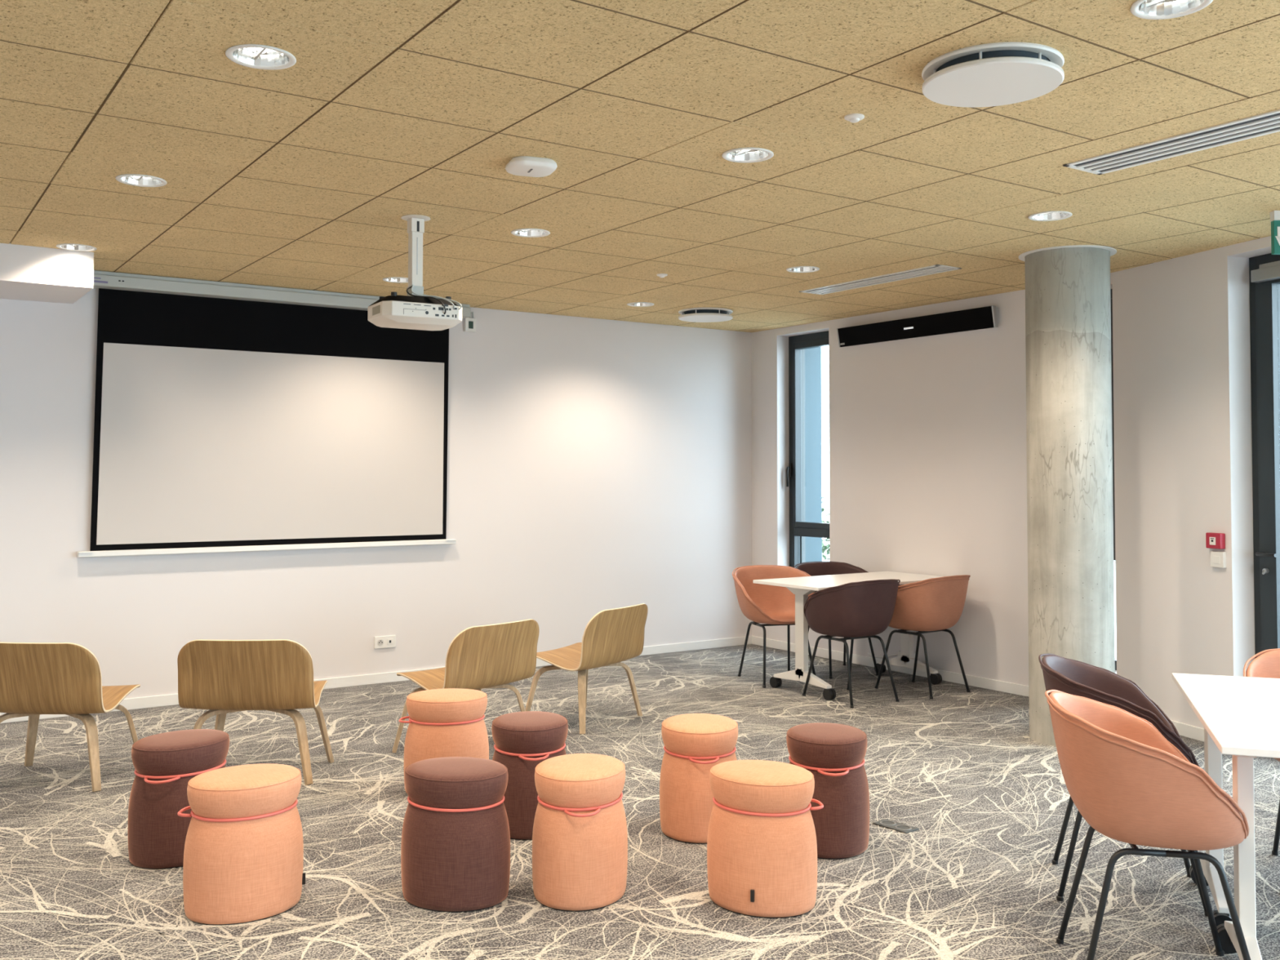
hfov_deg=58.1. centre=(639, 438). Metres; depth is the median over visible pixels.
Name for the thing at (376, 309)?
vent
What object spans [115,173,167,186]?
recessed light
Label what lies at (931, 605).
tub chair
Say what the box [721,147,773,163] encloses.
recessed light
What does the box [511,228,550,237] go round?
recessed light
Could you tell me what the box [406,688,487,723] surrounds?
cushion
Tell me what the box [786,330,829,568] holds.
window
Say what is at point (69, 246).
recessed light
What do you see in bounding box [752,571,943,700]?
folding table
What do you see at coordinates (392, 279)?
recessed light
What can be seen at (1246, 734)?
folding table
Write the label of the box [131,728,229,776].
cushion
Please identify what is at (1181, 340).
wall
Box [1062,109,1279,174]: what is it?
ceiling vent
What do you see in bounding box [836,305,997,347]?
bar
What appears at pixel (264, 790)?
cushion
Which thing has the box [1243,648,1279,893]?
tub chair
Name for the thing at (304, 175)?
ceiling
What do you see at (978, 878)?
floor
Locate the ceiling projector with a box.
[367,214,462,330]
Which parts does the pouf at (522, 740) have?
cord, loop handle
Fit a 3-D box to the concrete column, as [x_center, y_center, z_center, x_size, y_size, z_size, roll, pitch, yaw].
[2.392,0.312,6.423,0.516,2.710,0.516,1,-2,-34]
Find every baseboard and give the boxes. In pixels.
[0,635,751,723]
[751,635,1028,696]
[1170,720,1204,742]
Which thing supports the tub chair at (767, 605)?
on the floor
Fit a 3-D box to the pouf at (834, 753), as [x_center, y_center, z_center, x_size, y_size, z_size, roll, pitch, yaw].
[0.741,1.383,4.576,0.354,0.450,0.370,-2,-2,42]
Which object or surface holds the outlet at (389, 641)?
attached to the wall socket at (381, 642)
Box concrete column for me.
[1018,244,1116,746]
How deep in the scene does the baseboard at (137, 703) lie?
8.03 m
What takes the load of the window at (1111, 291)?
in the wall at (1181, 340)
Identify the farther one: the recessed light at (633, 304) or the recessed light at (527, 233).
the recessed light at (633, 304)
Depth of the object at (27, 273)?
6.34 m
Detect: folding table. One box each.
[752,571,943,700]
[1171,672,1279,927]
[1192,704,1279,959]
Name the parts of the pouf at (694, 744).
cord, loop handle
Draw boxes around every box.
[463,311,475,332]
[872,818,919,833]
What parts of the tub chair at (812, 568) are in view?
leg, leg, leg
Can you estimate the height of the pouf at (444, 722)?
0.450 m
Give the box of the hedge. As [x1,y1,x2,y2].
[822,497,829,559]
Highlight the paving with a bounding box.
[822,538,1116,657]
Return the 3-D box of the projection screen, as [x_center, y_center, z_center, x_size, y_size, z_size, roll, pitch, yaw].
[-2.341,-0.127,7.690,2.590,1.741,0.149,1,-2,-34]
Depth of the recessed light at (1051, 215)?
5.55 m
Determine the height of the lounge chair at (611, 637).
0.696 m
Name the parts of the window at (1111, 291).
opening panel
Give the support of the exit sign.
hanging from the ceiling
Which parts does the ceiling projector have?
ceiling plate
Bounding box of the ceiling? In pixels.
[0,0,1279,332]
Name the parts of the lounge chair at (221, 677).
leg, leg, leg, leg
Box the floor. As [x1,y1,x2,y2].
[0,644,1279,959]
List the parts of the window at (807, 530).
handle, shutter rail, sash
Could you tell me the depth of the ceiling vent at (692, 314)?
8.64 m
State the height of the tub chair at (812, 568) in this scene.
0.796 m
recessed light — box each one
[56,243,97,251]
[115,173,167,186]
[225,44,296,70]
[382,276,408,283]
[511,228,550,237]
[626,302,653,306]
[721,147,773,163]
[786,266,819,272]
[1027,210,1072,221]
[1130,0,1213,19]
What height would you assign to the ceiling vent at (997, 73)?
0.058 m
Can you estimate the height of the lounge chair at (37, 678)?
0.696 m
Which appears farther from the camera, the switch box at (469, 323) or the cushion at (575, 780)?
the switch box at (469, 323)
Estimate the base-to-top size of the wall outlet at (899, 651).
0.080 m
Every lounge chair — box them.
[0,642,140,791]
[177,639,333,785]
[391,618,539,752]
[524,603,648,733]
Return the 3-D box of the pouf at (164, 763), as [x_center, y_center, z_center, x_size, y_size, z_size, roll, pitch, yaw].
[-1.774,1.376,4.450,0.331,0.450,0.394,-1,-2,30]
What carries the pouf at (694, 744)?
on the floor
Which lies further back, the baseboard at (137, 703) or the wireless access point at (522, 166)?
the baseboard at (137, 703)
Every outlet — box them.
[377,639,383,645]
[386,638,393,644]
[867,650,915,657]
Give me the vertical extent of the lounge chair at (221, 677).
0.696 m
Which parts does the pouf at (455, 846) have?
cord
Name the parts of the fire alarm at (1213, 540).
press plate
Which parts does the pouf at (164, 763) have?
loop handle, cord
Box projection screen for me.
[77,270,471,557]
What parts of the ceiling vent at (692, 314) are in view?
plate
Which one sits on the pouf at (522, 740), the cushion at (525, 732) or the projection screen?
the cushion at (525, 732)
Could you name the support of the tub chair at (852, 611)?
on the floor
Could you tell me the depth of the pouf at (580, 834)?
3.90 m
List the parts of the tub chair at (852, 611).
leg, leg, leg, leg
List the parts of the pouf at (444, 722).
loop handle, cord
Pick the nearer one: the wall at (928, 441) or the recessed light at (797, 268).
the recessed light at (797, 268)
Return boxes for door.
[1248,253,1279,657]
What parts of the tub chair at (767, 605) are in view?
leg, leg, leg, leg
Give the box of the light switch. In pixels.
[1210,551,1226,568]
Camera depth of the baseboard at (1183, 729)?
6.42 m
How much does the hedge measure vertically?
1.506 m
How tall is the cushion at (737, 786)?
0.116 m
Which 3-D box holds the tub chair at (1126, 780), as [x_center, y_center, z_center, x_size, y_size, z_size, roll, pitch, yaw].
[1.482,1.173,3.389,0.531,0.796,0.602,0,-2,11]
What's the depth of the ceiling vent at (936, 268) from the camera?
7.27 m
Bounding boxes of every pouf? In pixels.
[128,728,229,869]
[177,763,305,924]
[399,688,488,793]
[400,756,510,912]
[491,711,568,839]
[532,753,627,911]
[659,713,737,844]
[706,760,823,918]
[786,722,869,859]
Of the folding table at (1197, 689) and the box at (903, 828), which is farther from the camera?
the box at (903, 828)
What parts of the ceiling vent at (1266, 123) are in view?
blade, blade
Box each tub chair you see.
[732,564,815,688]
[794,561,878,678]
[802,578,900,708]
[875,574,970,698]
[1038,653,1207,916]
[1044,689,1250,959]
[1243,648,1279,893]
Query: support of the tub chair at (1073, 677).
on the floor
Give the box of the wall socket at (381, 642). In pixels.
[373,635,395,648]
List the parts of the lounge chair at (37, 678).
leg, leg, leg, leg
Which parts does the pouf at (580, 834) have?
cord, loop handle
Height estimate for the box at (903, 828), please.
0.006 m
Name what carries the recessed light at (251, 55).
in the ceiling
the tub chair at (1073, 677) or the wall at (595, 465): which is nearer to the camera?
the tub chair at (1073, 677)
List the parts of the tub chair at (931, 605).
leg, leg, leg, leg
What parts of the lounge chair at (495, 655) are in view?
leg, leg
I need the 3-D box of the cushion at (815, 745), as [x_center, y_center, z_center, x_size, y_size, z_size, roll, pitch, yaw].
[0.741,1.216,4.581,0.316,0.116,0.371,0,-2,5]
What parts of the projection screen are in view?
case lid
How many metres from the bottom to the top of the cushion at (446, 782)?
0.116 m
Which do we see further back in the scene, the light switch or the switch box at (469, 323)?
the switch box at (469, 323)
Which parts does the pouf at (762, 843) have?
cord, loop handle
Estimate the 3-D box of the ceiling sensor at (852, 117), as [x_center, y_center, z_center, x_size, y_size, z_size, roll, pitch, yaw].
[0.740,-1.102,3.981,0.068,0.019,0.068,1,-2,-34]
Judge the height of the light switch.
0.086 m
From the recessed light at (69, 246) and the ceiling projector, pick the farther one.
the recessed light at (69, 246)
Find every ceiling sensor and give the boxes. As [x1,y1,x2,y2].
[656,273,667,277]
[844,113,864,122]
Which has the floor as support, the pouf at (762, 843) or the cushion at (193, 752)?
the pouf at (762, 843)
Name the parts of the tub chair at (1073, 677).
leg, leg, leg, leg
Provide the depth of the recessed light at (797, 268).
7.00 m
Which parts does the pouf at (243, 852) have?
loop handle, cord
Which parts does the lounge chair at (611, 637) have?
leg, leg, leg, leg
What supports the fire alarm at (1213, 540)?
attached to the wall at (1181, 340)
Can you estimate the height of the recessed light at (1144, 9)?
0.096 m
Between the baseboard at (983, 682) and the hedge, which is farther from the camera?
the hedge
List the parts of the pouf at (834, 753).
cord, loop handle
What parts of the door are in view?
handle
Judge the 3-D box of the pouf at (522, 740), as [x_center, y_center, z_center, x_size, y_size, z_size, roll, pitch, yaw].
[-0.458,1.388,4.790,0.331,0.450,0.413,0,-2,-5]
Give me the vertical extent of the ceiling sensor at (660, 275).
0.019 m
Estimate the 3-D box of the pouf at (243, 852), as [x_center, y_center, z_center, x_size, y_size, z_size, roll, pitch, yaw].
[-1.345,1.360,3.909,0.398,0.450,0.331,1,-2,-36]
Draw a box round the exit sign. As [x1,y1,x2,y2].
[1270,210,1279,254]
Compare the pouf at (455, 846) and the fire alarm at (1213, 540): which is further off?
the fire alarm at (1213, 540)
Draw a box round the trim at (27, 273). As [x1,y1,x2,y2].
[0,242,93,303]
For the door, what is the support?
in the wall at (1181, 340)
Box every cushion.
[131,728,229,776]
[186,763,301,818]
[404,756,508,808]
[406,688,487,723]
[491,711,568,754]
[534,753,625,808]
[661,713,737,756]
[709,760,814,813]
[786,722,866,768]
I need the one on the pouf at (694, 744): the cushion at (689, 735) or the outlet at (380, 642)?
the cushion at (689, 735)
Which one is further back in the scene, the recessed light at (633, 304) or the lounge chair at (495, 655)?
the recessed light at (633, 304)
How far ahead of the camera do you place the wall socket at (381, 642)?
8.10 m
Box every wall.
[0,288,751,698]
[751,289,1028,685]
[1110,235,1271,728]
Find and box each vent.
[372,304,380,315]
[678,307,733,322]
[799,264,961,294]
[921,41,1064,107]
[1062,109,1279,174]
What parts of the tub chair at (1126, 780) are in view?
leg, leg, leg, leg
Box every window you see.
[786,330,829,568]
[1110,288,1116,670]
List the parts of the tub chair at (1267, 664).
leg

